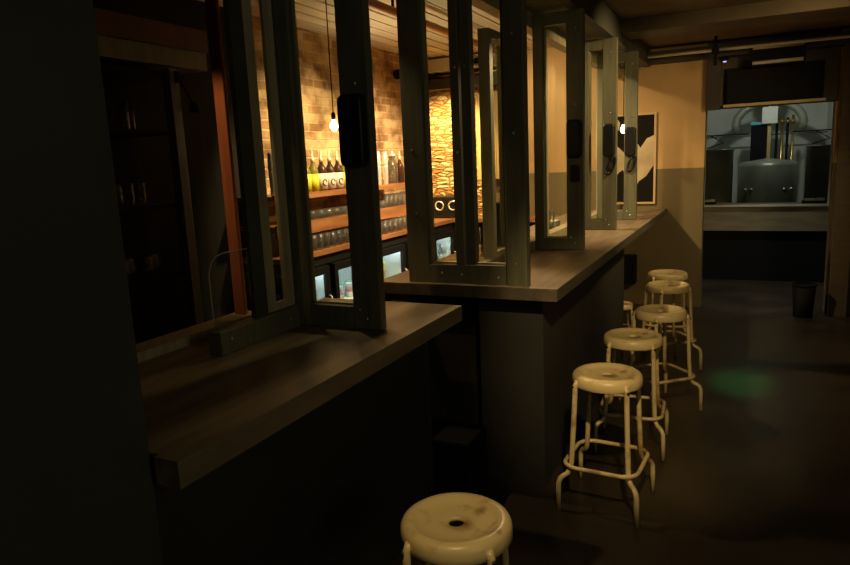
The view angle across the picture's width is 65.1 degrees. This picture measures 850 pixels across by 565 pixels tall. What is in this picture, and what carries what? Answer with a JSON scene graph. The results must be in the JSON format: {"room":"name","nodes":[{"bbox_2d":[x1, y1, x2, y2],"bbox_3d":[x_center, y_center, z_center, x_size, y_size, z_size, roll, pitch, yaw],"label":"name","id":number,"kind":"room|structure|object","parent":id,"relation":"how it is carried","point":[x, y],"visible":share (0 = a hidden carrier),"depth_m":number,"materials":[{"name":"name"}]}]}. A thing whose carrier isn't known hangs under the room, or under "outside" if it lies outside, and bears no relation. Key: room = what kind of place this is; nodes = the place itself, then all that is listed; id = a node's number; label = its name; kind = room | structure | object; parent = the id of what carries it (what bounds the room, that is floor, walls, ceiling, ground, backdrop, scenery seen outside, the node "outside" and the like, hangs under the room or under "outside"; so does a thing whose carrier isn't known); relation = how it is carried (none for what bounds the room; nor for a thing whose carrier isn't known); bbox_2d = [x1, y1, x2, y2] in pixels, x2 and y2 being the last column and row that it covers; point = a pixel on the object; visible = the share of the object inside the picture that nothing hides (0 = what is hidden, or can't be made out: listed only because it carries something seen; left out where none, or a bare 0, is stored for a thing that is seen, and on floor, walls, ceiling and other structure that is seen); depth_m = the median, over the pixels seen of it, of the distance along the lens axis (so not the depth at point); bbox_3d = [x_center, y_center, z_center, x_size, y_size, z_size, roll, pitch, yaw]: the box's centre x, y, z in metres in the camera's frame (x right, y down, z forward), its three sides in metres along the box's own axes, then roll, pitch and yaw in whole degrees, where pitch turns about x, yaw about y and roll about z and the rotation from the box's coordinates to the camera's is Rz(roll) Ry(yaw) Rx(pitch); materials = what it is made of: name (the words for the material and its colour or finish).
{"room":"bar","nodes":[
{"label":"bar","id":0,"kind":"room"},
{"bbox_2d":[0,0,162,564],"bbox_3d":[-1.780,-0.022,1.768,2.365,2.700,0.365,2,11,26],"label":"wall","id":1,"kind":"structure","parent":0,"point":[77,488],"depth_m":1.29,"materials":[{"name":"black paint"}]},
{"bbox_2d":[136,310,251,362],"bbox_3d":[-0.945,0.227,2.337,0.100,0.035,1.020,2,11,26],"label":"trim","id":2,"kind":"structure","parent":1,"relation":"attached to","point":[152,348],"depth_m":2.41,"materials":[{"name":"paint"}]},
{"bbox_2d":[205,0,247,314],"bbox_3d":[-0.791,-0.704,2.582,0.052,1.695,0.020,2,11,26],"label":"trim","id":3,"kind":"structure","parent":1,"relation":"attached to","point":[212,6],"depth_m":2.61,"materials":[{"name":"red wood"}]},
{"bbox_2d":[93,0,428,336],"bbox_3d":[-1.289,-0.666,5.064,0.160,2.750,6.110,2,11,26],"label":"wall","id":4,"kind":"structure","parent":0,"point":[200,128],"depth_m":4.53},
{"bbox_2d":[94,8,207,52],"bbox_3d":[-1.893,-1.232,3.084,0.405,0.120,2.030,2,11,26],"label":"beam","id":5,"kind":"structure","parent":4,"relation":"attached to","point":[108,23],"depth_m":3.52,"materials":[{"name":"red paint"}]},
{"bbox_2d":[97,34,207,74],"bbox_3d":[-1.897,-1.124,3.108,0.385,0.100,2.030,2,11,26],"label":"wall ledge","id":6,"kind":"object","parent":4,"relation":"attached to","point":[112,50],"visible":0.5,"depth_m":3.57,"materials":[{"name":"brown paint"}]},
{"bbox_2d":[237,182,404,201],"bbox_3d":[-0.720,-0.778,5.619,0.360,0.043,2.200,2,11,26],"label":"wall shelf","id":7,"kind":"object","parent":4,"relation":"attached to","point":[389,185],"visible":0.36,"depth_m":5.21,"materials":[{"name":"red wood"}]},
{"bbox_2d":[267,153,274,195],"bbox_3d":[-1.068,-0.756,4.662,0.059,0.300,0.058,2,11,26],"label":"shaker","id":8,"kind":"object","parent":7,"relation":"on","point":[269,157],"visible":0.52,"depth_m":4.64,"materials":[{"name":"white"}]},
{"bbox_2d":[307,166,311,191],"bbox_3d":[-0.900,-0.833,5.005,0.085,0.315,0.085,2,11,26],"label":"liquor bottle","id":9,"kind":"object","parent":7,"relation":"on","point":[308,168],"visible":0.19,"depth_m":4.99,"materials":[{"name":"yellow glass"}]},
{"bbox_2d":[309,150,319,191],"bbox_3d":[-0.857,-0.851,5.094,0.085,0.315,0.085,2,11,26],"label":"liquor bottle","id":10,"kind":"object","parent":7,"relation":"on","point":[314,171],"visible":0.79,"depth_m":5.07,"materials":[{"name":"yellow glass"}]},
{"bbox_2d":[317,150,327,190],"bbox_3d":[-0.805,-0.871,5.194,0.090,0.315,0.085,2,11,26],"label":"liquor bottle","id":11,"kind":"object","parent":7,"relation":"on","point":[323,179],"visible":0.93,"depth_m":5.17,"materials":[{"name":"brown glass"}]},
{"bbox_2d":[325,150,335,189],"bbox_3d":[-0.756,-0.892,5.296,0.090,0.315,0.085,2,11,26],"label":"liquor bottle","id":12,"kind":"object","parent":7,"relation":"on","point":[330,169],"visible":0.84,"depth_m":5.27,"materials":[{"name":"brown glass"}]},
{"bbox_2d":[334,150,343,188],"bbox_3d":[-0.706,-0.913,5.398,0.090,0.315,0.085,2,11,26],"label":"liquor bottle","id":13,"kind":"object","parent":7,"relation":"on","point":[338,169],"visible":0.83,"depth_m":5.37,"materials":[{"name":"brown glass"}]},
{"bbox_2d":[341,164,345,187],"bbox_3d":[-0.666,-0.931,5.487,0.085,0.315,0.085,2,11,26],"label":"liquor bottle","id":14,"kind":"object","parent":7,"relation":"on","point":[342,166],"visible":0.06,"depth_m":5.46,"materials":[{"name":"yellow glass"}]},
{"bbox_2d":[377,152,381,184],"bbox_3d":[-0.422,-1.024,5.989,0.059,0.300,0.058,2,11,26],"label":"shaker","id":15,"kind":"object","parent":7,"relation":"on","point":[378,153],"visible":0.51,"depth_m":5.97,"materials":[{"name":"white"}]},
{"bbox_2d":[381,151,387,184],"bbox_3d":[-0.366,-1.048,6.104,0.059,0.300,0.058,2,11,26],"label":"shaker","id":16,"kind":"object","parent":7,"relation":"on","point":[383,154],"visible":0.89,"depth_m":6.08,"materials":[{"name":"white"}]},
{"bbox_2d":[396,151,404,182],"bbox_3d":[-0.241,-1.102,6.360,0.082,0.304,0.082,2,11,26],"label":"liquor bottle","id":17,"kind":"object","parent":7,"relation":"on","point":[400,178],"visible":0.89,"depth_m":6.34,"materials":[{"name":"brown glass"}]},
{"bbox_2d":[240,204,405,239],"bbox_3d":[-0.710,-0.547,5.660,0.360,0.093,2.200,2,11,26],"label":"wall shelf","id":18,"kind":"object","parent":4,"relation":"attached to","point":[326,222],"visible":0.39,"depth_m":5.34,"materials":[{"name":"red wood"}]},
{"bbox_3d":[-0.163,-1.387,7.055,0.060,1.480,0.060,2,11,26],"label":"pipe","id":19,"kind":"object","parent":4,"relation":"attached to","visible":0},
{"bbox_2d":[393,69,399,78],"bbox_3d":[-0.236,-2.138,6.837,0.100,0.115,0.239,2,11,26],"label":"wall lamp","id":20,"kind":"object","parent":19,"relation":"on","point":[396,75],"visible":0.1,"depth_m":6.74,"materials":[{"name":"black"}]},
{"bbox_2d":[343,292,352,298],"bbox_3d":[-0.745,0.139,5.601,0.320,0.008,0.560,2,11,26],"label":"shelf","id":21,"kind":"object","parent":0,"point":[344,294],"depth_m":5.63,"materials":[{"name":"white"}]},
{"bbox_2d":[199,0,551,59],"bbox_3d":[-0.267,-1.943,4.388,2.490,0.068,6.010,2,11,26],"label":"ceiling","id":22,"kind":"structure","parent":0,"point":[310,14],"depth_m":5.34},
{"bbox_2d":[325,0,337,130],"bbox_3d":[-0.601,-1.407,4.189,0.052,0.887,0.051,2,11,26],"label":"pendant bulb","id":23,"kind":"object","parent":22,"relation":"hanging from","point":[333,125],"visible":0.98,"depth_m":4.23,"materials":[{"name":"beige"}]},
{"bbox_2d":[331,112,335,119],"bbox_3d":[-0.585,-1.064,4.251,0.029,0.047,0.029,2,11,26],"label":"socket","id":24,"kind":"object","parent":23,"relation":"attached to","point":[333,116],"depth_m":4.24,"materials":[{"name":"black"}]},
{"bbox_2d":[369,0,495,53],"bbox_3d":[-0.222,-1.863,4.478,0.056,0.125,5.800,2,11,26],"label":"ceiling pipe","id":25,"kind":"object","parent":22,"relation":"hanging from","point":[375,4],"visible":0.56,"depth_m":4.48,"materials":[{"name":"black metal"}]},
{"bbox_2d":[428,53,496,75],"bbox_3d":[0.439,-2.363,7.185,0.980,0.140,0.262,2,11,26],"label":"ventilation duct","id":26,"kind":"object","parent":22,"relation":"attached to","point":[439,65],"visible":0.32,"depth_m":7.18,"materials":[{"name":"white paint"}]},
{"bbox_2d":[474,56,477,65],"bbox_3d":[0.538,-2.334,7.001,0.100,0.098,0.012,2,11,26],"label":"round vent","id":27,"kind":"object","parent":26,"relation":"attached to","point":[475,57],"depth_m":7.01,"materials":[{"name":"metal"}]},
{"bbox_2d":[428,71,482,215],"bbox_3d":[0.366,-1.217,7.702,0.830,2.750,0.220,2,11,26],"label":"stone wall","id":28,"kind":"structure","parent":0,"point":[440,101],"depth_m":7.58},
{"bbox_2d":[428,73,496,91],"bbox_3d":[0.493,-2.171,7.210,1.090,0.110,0.200,2,11,26],"label":"beam","id":29,"kind":"structure","parent":28,"relation":"attached to","point":[435,85],"depth_m":7.25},
{"bbox_2d":[428,69,496,78],"bbox_3d":[0.503,-2.269,7.211,1.080,0.059,0.234,2,11,26],"label":"pipe","id":30,"kind":"object","parent":28,"relation":"attached to","point":[437,75],"visible":0.3,"depth_m":7.26,"materials":[{"name":"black metal"}]},
{"bbox_2d":[390,279,849,564],"bbox_3d":[1.772,0.672,4.926,6.200,0.100,14.400,2,11,26],"label":"floor","id":31,"kind":"structure","parent":0,"point":[759,475],"depth_m":3.36,"materials":[{"name":"concrete"}]},
{"bbox_2d":[101,63,203,343],"bbox_3d":[-1.642,-0.098,3.726,0.380,2.140,0.615,2,11,26],"label":"shelving unit","id":32,"kind":"object","parent":31,"relation":"on","point":[116,78],"visible":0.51,"depth_m":3.84,"materials":[{"name":"black"}]},
{"bbox_2d":[109,129,171,137],"bbox_3d":[-1.686,-0.802,3.585,0.330,0.022,0.520,2,11,26],"label":"shelf","id":33,"kind":"object","parent":32,"relation":"attached to","point":[114,133],"depth_m":3.61,"materials":[{"name":"black"}]},
{"bbox_2d":[118,203,179,212],"bbox_3d":[-1.668,-0.404,3.657,0.330,0.022,0.520,2,11,26],"label":"shelf","id":34,"kind":"object","parent":32,"relation":"attached to","point":[143,207],"depth_m":3.70,"materials":[{"name":"black"}]},
{"bbox_2d":[127,269,186,287],"bbox_3d":[-1.651,-0.015,3.728,0.330,0.022,0.520,2,11,26],"label":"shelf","id":35,"kind":"object","parent":32,"relation":"attached to","point":[160,275],"depth_m":3.80,"materials":[{"name":"black"}]},
{"bbox_2d":[174,71,200,112],"bbox_3d":[-1.341,-1.077,3.766,0.068,0.217,0.146,2,11,26],"label":"lamp","id":36,"kind":"object","parent":32,"relation":"attached to","point":[194,106],"visible":1,"depth_m":3.78,"materials":[{"name":"black"}]},
{"bbox_2d":[244,265,332,310],"bbox_3d":[-1.012,0.312,5.015,0.437,0.820,0.570,2,11,26],"label":"fridge","id":37,"kind":"object","parent":31,"relation":"on","point":[322,272],"visible":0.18,"depth_m":5.05,"materials":[{"name":"black"}]},
{"bbox_2d":[243,219,453,274],"bbox_3d":[-0.509,-0.381,6.048,0.400,0.110,3.000,2,11,26],"label":"countertop","id":38,"kind":"structure","parent":37,"relation":"on","point":[338,252],"depth_m":5.46,"materials":[{"name":"red wood"}]},
{"bbox_2d":[323,257,352,298],"bbox_3d":[-0.726,0.193,5.603,0.437,0.820,0.620,2,11,26],"label":"fridge","id":39,"kind":"object","parent":31,"relation":"on","point":[340,270],"visible":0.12,"depth_m":5.25,"materials":[{"name":"black"}]},
{"bbox_2d":[339,285,343,298],"bbox_3d":[-0.711,0.087,5.529,0.065,0.118,0.063,2,11,26],"label":"drink can","id":40,"kind":"object","parent":39,"relation":"on","point":[341,286],"visible":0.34,"depth_m":5.51,"materials":[{"name":"white"}]},
{"bbox_2d":[345,282,352,296],"bbox_3d":[-0.646,0.060,5.662,0.065,0.118,0.063,2,11,26],"label":"drink can","id":41,"kind":"object","parent":39,"relation":"on","point":[348,285],"visible":0.91,"depth_m":5.64,"materials":[{"name":"white"}]},
{"bbox_2d":[382,244,407,277],"bbox_3d":[-0.455,0.080,6.160,0.437,0.820,0.520,2,11,26],"label":"fridge","id":42,"kind":"object","parent":31,"relation":"on","point":[394,257],"visible":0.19,"depth_m":6.26,"materials":[{"name":"black"}]},
{"bbox_2d":[399,241,408,269],"bbox_3d":[-0.197,-0.028,6.691,0.437,0.820,0.560,2,11,26],"label":"fridge","id":43,"kind":"object","parent":31,"relation":"on","point":[406,242],"visible":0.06,"depth_m":6.32,"materials":[{"name":"black"}]},
{"bbox_2d":[435,230,455,259],"bbox_3d":[0.053,-0.132,7.204,0.437,0.820,0.520,2,11,26],"label":"fridge","id":44,"kind":"object","parent":31,"relation":"on","point":[446,238],"visible":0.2,"depth_m":7.29,"materials":[{"name":"black"}]},
{"bbox_2d":[400,492,512,564],"bbox_3d":[0.097,0.937,1.856,0.365,0.619,0.365,0,11,14],"label":"bar stool","id":45,"kind":"object","parent":31,"relation":"on","point":[485,534],"visible":1,"depth_m":1.75,"materials":[{"name":"beige paint"}]},
{"bbox_2d":[431,418,487,494],"bbox_3d":[0.119,0.853,3.212,0.310,0.300,0.240,2,11,26],"label":"box","id":46,"kind":"object","parent":31,"relation":"on","point":[460,462],"visible":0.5,"depth_m":3.10,"materials":[{"name":"black"}]},
{"bbox_2d":[434,215,559,250],"bbox_3d":[0.768,-0.253,7.363,1.580,0.940,0.340,2,11,26],"label":"countertop","id":47,"kind":"structure","parent":31,"relation":"on","point":[480,218],"depth_m":7.23,"materials":[{"name":"red wood"}]},
{"bbox_2d":[433,195,454,217],"bbox_3d":[0.280,-0.847,7.450,0.320,0.240,0.234,2,11,26],"label":"speaker box","id":48,"kind":"object","parent":47,"relation":"on","point":[443,205],"visible":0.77,"depth_m":7.37,"materials":[{"name":"black plastic"}]},
{"bbox_2d":[385,249,623,487],"bbox_3d":[0.621,0.304,4.309,0.930,0.945,2.250,2,11,26],"label":"counter base","id":49,"kind":"object","parent":31,"relation":"on","point":[507,368],"visible":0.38,"depth_m":3.31,"materials":[{"name":"grey paint"}]},
{"bbox_2d":[384,208,665,301],"bbox_3d":[1.094,-0.347,4.977,0.898,0.055,4.318,2,11,26],"label":"countertop","id":50,"kind":"structure","parent":49,"relation":"on","point":[554,272],"depth_m":3.40,"materials":[{"name":"brown wood"}]},
{"bbox_2d":[396,0,530,286],"bbox_3d":[0.170,-0.685,2.986,0.590,1.400,0.064,2,11,26],"label":"window","id":51,"kind":"structure","parent":50,"relation":"on","point":[467,268],"depth_m":2.98,"materials":[{"name":"green paint"}]},
{"bbox_2d":[496,202,500,246],"bbox_3d":[0.472,-0.393,4.190,0.150,0.371,0.098,2,11,26],"label":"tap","id":52,"kind":"object","parent":50,"relation":"on","point":[497,203],"visible":0.15,"depth_m":4.18,"materials":[{"name":"black metal"}]},
{"bbox_2d":[549,220,559,228],"bbox_3d":[1.020,-0.468,5.343,0.140,0.060,0.180,2,11,26],"label":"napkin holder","id":53,"kind":"object","parent":50,"relation":"on","point":[552,223],"visible":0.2,"depth_m":5.27,"materials":[{"name":"silver metal"}]},
{"bbox_2d":[532,8,584,249],"bbox_3d":[0.794,-0.883,3.962,0.300,1.383,0.089,2,11,26],"label":"casement window","id":54,"kind":"structure","parent":50,"relation":"on","point":[574,19],"depth_m":3.94,"materials":[{"name":"green paint"}]},
{"bbox_2d":[585,37,617,229],"bbox_3d":[1.269,-1.080,4.934,0.304,1.383,0.089,2,11,26],"label":"casement window","id":55,"kind":"structure","parent":50,"relation":"on","point":[609,46],"depth_m":4.88,"materials":[{"name":"green paint"}]},
{"bbox_2d":[597,51,638,219],"bbox_3d":[1.627,-1.223,5.635,0.334,1.383,0.089,2,11,26],"label":"casement window","id":56,"kind":"structure","parent":50,"relation":"on","point":[631,58],"depth_m":5.60,"materials":[{"name":"green paint"}]},
{"bbox_2d":[556,362,654,528],"bbox_3d":[0.821,0.697,3.003,0.365,0.619,0.365,3,12,29],"label":"bar stool","id":57,"kind":"object","parent":31,"relation":"on","point":[601,377],"visible":1,"depth_m":2.94,"materials":[{"name":"beige paint"}]},
{"bbox_2d":[624,301,633,327],"bbox_3d":[1.641,0.333,5.622,0.274,0.330,0.274,-1,10,6],"label":"stool","id":58,"kind":"object","parent":31,"relation":"on","point":[628,305],"visible":0.27,"depth_m":5.54,"materials":[{"name":"beige paint"}]},
{"bbox_2d":[593,327,668,460],"bbox_3d":[1.122,0.576,3.600,0.365,0.619,0.365,2,11,23],"label":"bar stool","id":59,"kind":"object","parent":31,"relation":"on","point":[627,339],"visible":0.98,"depth_m":3.51,"materials":[{"name":"beige paint"}]},
{"bbox_2d":[618,304,702,416],"bbox_3d":[1.459,0.465,4.132,0.365,0.619,0.365,-5,11,-16],"label":"bar stool","id":60,"kind":"object","parent":31,"relation":"on","point":[655,313],"visible":0.84,"depth_m":4.05,"materials":[{"name":"beige paint"}]},
{"bbox_2d":[633,280,701,369],"bbox_3d":[1.787,0.309,4.911,0.365,0.619,0.365,-4,10,-9],"label":"bar stool","id":61,"kind":"object","parent":31,"relation":"on","point":[661,287],"visible":0.81,"depth_m":4.80,"materials":[{"name":"beige paint"}]},
{"bbox_2d":[643,269,691,353],"bbox_3d":[1.950,0.219,5.369,0.365,0.619,0.365,1,11,18],"label":"bar stool","id":62,"kind":"object","parent":31,"relation":"on","point":[660,274],"visible":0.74,"depth_m":5.24,"materials":[{"name":"beige paint"}]},
{"bbox_2d":[705,133,747,202],"bbox_3d":[3.902,-1.082,8.904,0.592,1.748,0.400,-4,10,-7],"label":"tank","id":63,"kind":"object","parent":31,"relation":"on","point":[719,162],"visible":0.56,"depth_m":8.70,"materials":[{"name":"metal"}]},
{"bbox_2d":[750,122,771,160],"bbox_3d":[4.734,-1.303,9.466,0.260,1.910,0.210,2,11,26],"label":"tall cabinet","id":64,"kind":"object","parent":31,"relation":"on","point":[760,133],"visible":0.54,"depth_m":9.26,"materials":[{"name":"black"}]},
{"bbox_2d":[702,202,828,282],"bbox_3d":[4.062,-0.491,7.968,1.600,0.905,0.430,2,11,26],"label":"counter","id":65,"kind":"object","parent":31,"relation":"on","point":[761,241],"depth_m":7.83,"materials":[{"name":"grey wood"}]},
{"bbox_2d":[705,199,715,204],"bbox_3d":[3.489,-0.988,8.140,0.130,0.060,0.120,2,11,26],"label":"tray","id":66,"kind":"object","parent":65,"relation":"on","point":[712,201],"visible":0.88,"depth_m":8.09,"materials":[{"name":"black"}]},
{"bbox_2d":[705,201,715,204],"bbox_3d":[3.489,-0.973,8.143,0.130,0.030,0.120,2,11,26],"label":"tray","id":67,"kind":"object","parent":66,"relation":"on","point":[706,202],"depth_m":8.09,"materials":[{"name":"black"}]},
{"bbox_2d":[801,197,826,203],"bbox_3d":[4.480,-0.946,7.666,0.240,0.060,0.120,2,11,26],"label":"tray","id":68,"kind":"object","parent":65,"relation":"on","point":[820,199],"visible":1,"depth_m":7.62,"materials":[{"name":"black"}]},
{"bbox_2d":[801,200,826,203],"bbox_3d":[4.481,-0.931,7.669,0.240,0.030,0.120,2,11,26],"label":"tray","id":69,"kind":"object","parent":68,"relation":"on","point":[803,201],"depth_m":7.62,"materials":[{"name":"black"}]},
{"bbox_2d":[737,158,798,202],"bbox_3d":[4.600,-0.961,8.984,0.720,1.420,0.720,2,11,26],"label":"kettle","id":70,"kind":"object","parent":31,"relation":"on","point":[767,179],"visible":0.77,"depth_m":8.63,"materials":[{"name":"metal"}]},
{"bbox_2d":[774,118,778,158],"bbox_3d":[4.894,-1.307,9.336,0.052,1.950,0.050,2,11,26],"label":"pipe","id":71,"kind":"object","parent":31,"relation":"on","point":[777,123],"visible":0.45,"depth_m":9.20,"materials":[{"name":"black"}]},
{"bbox_2d":[779,115,784,158],"bbox_3d":[4.952,-1.320,9.305,0.052,1.980,0.050,2,11,26],"label":"pipe","id":72,"kind":"object","parent":31,"relation":"on","point":[782,121],"visible":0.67,"depth_m":9.16,"materials":[{"name":"gold metal"}]},
{"bbox_2d":[785,117,789,159],"bbox_3d":[5.011,-1.302,9.280,0.052,1.950,0.050,2,11,26],"label":"pipe","id":73,"kind":"object","parent":31,"relation":"on","point":[788,119],"visible":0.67,"depth_m":9.14,"materials":[{"name":"black"}]},
{"bbox_2d":[790,115,795,159],"bbox_3d":[5.069,-1.315,9.249,0.052,1.980,0.050,2,11,26],"label":"pipe","id":74,"kind":"object","parent":31,"relation":"on","point":[793,119],"visible":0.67,"depth_m":9.12,"materials":[{"name":"gold metal"}]},
{"bbox_2d":[792,282,816,317],"bbox_3d":[3.504,0.163,6.162,0.206,0.310,0.206,2,11,26],"label":"waste bin","id":75,"kind":"object","parent":31,"relation":"on","point":[803,293],"visible":1,"depth_m":6.10,"materials":[{"name":"black"}]},
{"bbox_2d":[793,129,831,200],"bbox_3d":[4.984,-1.037,8.387,0.592,1.748,0.400,-4,10,-7],"label":"tank","id":76,"kind":"object","parent":31,"relation":"on","point":[817,156],"visible":0.43,"depth_m":8.21,"materials":[{"name":"metal"}]},
{"bbox_2d":[827,44,849,316],"bbox_3d":[3.762,-0.875,5.962,0.140,2.400,0.100,2,11,26],"label":"post","id":77,"kind":"object","parent":31,"relation":"on","point":[840,244],"visible":1,"depth_m":5.97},
{"bbox_3d":[-0.383,0.702,2.527,0.385,0.885,1.910,2,11,26],"label":"panelling","id":78,"kind":"object","parent":31,"relation":"on","visible":0},
{"bbox_2d":[138,298,461,489],"bbox_3d":[-0.507,0.262,2.315,0.710,0.065,1.615,2,11,26],"label":"countertop","id":79,"kind":"structure","parent":78,"relation":"on","point":[202,410],"depth_m":1.98,"materials":[{"name":"brown wood"}]},
{"bbox_2d":[223,0,268,317],"bbox_3d":[-0.636,-0.508,2.343,0.020,1.450,0.070,2,11,26],"label":"window frame","id":80,"kind":"structure","parent":79,"relation":"on","point":[233,17],"depth_m":2.34,"materials":[{"name":"paint"}]},
{"bbox_2d":[493,28,849,314],"bbox_3d":[3.098,-1.104,6.408,5.220,2.750,0.200,2,11,26],"label":"wall","id":81,"kind":"structure","parent":0,"point":[676,92],"depth_m":6.66,"materials":[{"name":"beige paint"}]},
{"bbox_2d":[475,92,498,178],"bbox_3d":[0.756,-1.600,7.277,0.370,0.920,0.100,2,11,26],"label":"panel","id":82,"kind":"object","parent":81,"relation":"attached to","point":[494,93],"visible":0.19,"depth_m":7.26,"materials":[{"name":"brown wood"}]},
{"bbox_2d":[477,27,504,258],"bbox_3d":[0.379,-0.717,3.514,0.060,1.145,0.320,2,11,26],"label":"window","id":83,"kind":"structure","parent":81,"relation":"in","point":[486,37],"depth_m":3.40,"materials":[{"name":"paint"}]},
{"bbox_2d":[472,0,620,77],"bbox_3d":[1.028,-1.721,4.814,0.075,0.090,4.180,2,11,26],"label":"trim","id":84,"kind":"structure","parent":81,"relation":"attached to","point":[556,38],"depth_m":4.24,"materials":[{"name":"paint"}]},
{"bbox_2d":[479,204,619,262],"bbox_3d":[1.086,-0.416,5.050,0.075,0.055,4.180,2,11,26],"label":"trim","id":85,"kind":"structure","parent":81,"relation":"attached to","point":[561,230],"depth_m":4.55,"materials":[{"name":"paint"}]},
{"bbox_2d":[546,36,596,234],"bbox_3d":[1.172,-1.106,5.163,0.070,1.255,2.040,2,11,26],"label":"trim","id":86,"kind":"structure","parent":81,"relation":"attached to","point":[546,36],"depth_m":4.36,"materials":[{"name":"paint"}]},
{"bbox_2d":[526,0,641,67],"bbox_3d":[1.102,-1.901,4.697,0.295,0.300,4.260,2,11,26],"label":"trim","id":87,"kind":"structure","parent":81,"relation":"attached to","point":[535,6],"depth_m":3.88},
{"bbox_2d":[557,0,650,66],"bbox_3d":[0.930,-1.885,4.750,0.760,0.295,4.320,2,11,26],"label":"trim","id":88,"kind":"structure","parent":81,"relation":"attached to","point":[598,15],"depth_m":4.54,"materials":[{"name":"paint"}]},
{"bbox_2d":[620,62,624,133],"bbox_3d":[1.841,-1.714,6.161,0.060,0.654,0.059,2,11,26],"label":"pendant bulb","id":89,"kind":"object","parent":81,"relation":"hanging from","point":[622,126],"visible":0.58,"depth_m":6.19,"materials":[{"name":"beige"}]},
{"bbox_2d":[624,254,636,283],"bbox_3d":[2.121,-0.140,6.897,0.130,0.295,0.118,2,11,26],"label":"outlet box","id":90,"kind":"object","parent":81,"relation":"attached to","point":[630,260],"visible":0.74,"depth_m":6.84,"materials":[{"name":"black"}]},
{"bbox_2d":[617,112,656,203],"bbox_3d":[2.110,-1.246,6.730,0.430,0.900,0.020,2,11,26],"label":"framed picture","id":91,"kind":"object","parent":81,"relation":"attached to","point":[647,122],"visible":0.44,"depth_m":6.70,"materials":[{"name":"brown wood"}]},
{"bbox_2d":[705,58,721,110],"bbox_3d":[2.724,-1.869,6.282,0.125,0.470,0.070,2,11,26],"label":"wall post","id":92,"kind":"object","parent":81,"relation":"attached to","point":[713,74],"visible":0.86,"depth_m":6.25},
{"bbox_2d":[648,31,849,64],"bbox_3d":[3.679,-2.098,5.715,3.350,0.100,0.170,2,11,26],"label":"trim","id":93,"kind":"structure","parent":81,"relation":"attached to","point":[837,42],"depth_m":6.05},
{"bbox_2d":[708,29,842,108],"bbox_3d":[3.206,-2.054,6.163,1.085,0.805,0.200,2,11,26],"label":"lintel","id":94,"kind":"object","parent":81,"relation":"attached to","point":[832,56],"visible":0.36,"depth_m":5.94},
{"bbox_2d":[723,60,825,107],"bbox_3d":[3.182,-1.805,6.069,0.830,0.350,0.065,2,11,26],"label":"wall screen","id":95,"kind":"object","parent":94,"relation":"attached to","point":[800,82],"visible":0.98,"depth_m":6.04,"materials":[{"name":"black"}]},
{"bbox_2d":[750,42,806,66],"bbox_3d":[3.112,-2.020,5.870,0.440,0.180,0.061,2,11,26],"label":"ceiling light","id":96,"kind":"object","parent":81,"relation":"attached to","point":[788,53],"visible":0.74,"depth_m":5.87,"materials":[{"name":"black"}]},
{"bbox_2d":[602,0,849,48],"bbox_3d":[1.776,-1.410,1.620,3.500,0.070,9.300,2,11,26],"label":"ceiling","id":97,"kind":"structure","parent":0,"point":[624,9],"depth_m":5.50,"materials":[{"name":"brown paint"}]},
{"bbox_2d":[711,36,718,65],"bbox_3d":[2.586,-2.062,5.926,0.060,0.250,0.070,2,11,26],"label":"conduit","id":98,"kind":"object","parent":97,"relation":"hanging from","point":[715,49],"visible":1,"depth_m":5.90,"materials":[{"name":"black"}]},
{"bbox_2d":[648,34,849,58],"bbox_3d":[3.552,-2.037,5.489,3.280,0.028,0.028,2,11,26],"label":"conduit","id":99,"kind":"object","parent":98,"relation":"attached to","point":[840,36],"visible":1,"depth_m":5.80,"materials":[{"name":"beige"}]},
{"bbox_2d":[621,0,849,39],"bbox_3d":[3.055,-1.888,4.427,3.350,0.100,0.340,2,11,26],"label":"ceiling beam","id":100,"kind":"structure","parent":97,"relation":"attached to","point":[773,11],"depth_m":4.72,"materials":[{"name":"brown paint"}]},
{"bbox_2d":[707,102,827,202],"bbox_3d":[5.226,-1.869,10.248,1.950,2.700,0.100,2,11,26],"label":"wall","id":101,"kind":"structure","parent":0,"point":[719,122],"depth_m":10.11,"materials":[{"name":"white paint"}]},
{"bbox_2d":[707,131,827,138],"bbox_3d":[5.085,-2.207,9.958,1.580,0.024,0.412,2,11,26],"label":"pipe","id":102,"kind":"object","parent":101,"relation":"attached to","point":[813,131],"visible":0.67,"depth_m":9.73,"materials":[{"name":"metal"}]},
{"bbox_2d":[706,102,832,149],"bbox_3d":[4.279,-1.474,8.302,1.950,2.700,4.300,2,11,26],"label":"wall","id":103,"kind":"structure","parent":0,"point":[830,104],"depth_m":9.46,"materials":[{"name":"white paint"}]},
{"bbox_3d":[4.244,-2.761,8.114,1.950,0.100,4.400,2,11,26],"label":"ceiling","id":104,"kind":"structure","parent":0,"visible":0},
{"bbox_2d":[731,104,807,133],"bbox_3d":[4.737,-2.492,9.136,0.950,0.836,0.175,2,11,26],"label":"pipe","id":105,"kind":"object","parent":104,"relation":"attached to","point":[769,114],"visible":0.48,"depth_m":9.09,"materials":[{"name":"metal"}]},
{"bbox_3d":[3.939,-2.315,7.551,1.620,0.550,0.140,2,11,26],"label":"wall","id":106,"kind":"structure","parent":0,"visible":0},
{"bbox_2d":[704,102,834,204],"bbox_3d":[3.923,-1.469,7.656,1.345,1.150,0.050,2,11,26],"label":"window","id":107,"kind":"structure","parent":106,"relation":"in","point":[821,102],"depth_m":7.39,"materials":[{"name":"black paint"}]},
{"bbox_3d":[-0.657,-1.368,2.241,0.220,0.280,1.670,2,11,26],"label":"trim","id":108,"kind":"structure","parent":0,"visible":0},
{"bbox_2d":[241,0,294,312],"bbox_3d":[-0.586,-0.571,2.441,0.016,1.365,0.164,2,11,26],"label":"window","id":109,"kind":"structure","parent":108,"relation":"attached to","point":[265,10],"depth_m":2.46,"materials":[{"name":"paint"}]},
{"bbox_2d":[271,0,386,329],"bbox_3d":[-0.379,-0.540,2.452,0.413,1.448,0.086,2,11,26],"label":"casement window","id":110,"kind":"structure","parent":109,"relation":"attached to","point":[355,102],"depth_m":2.46,"materials":[{"name":"green paint"}]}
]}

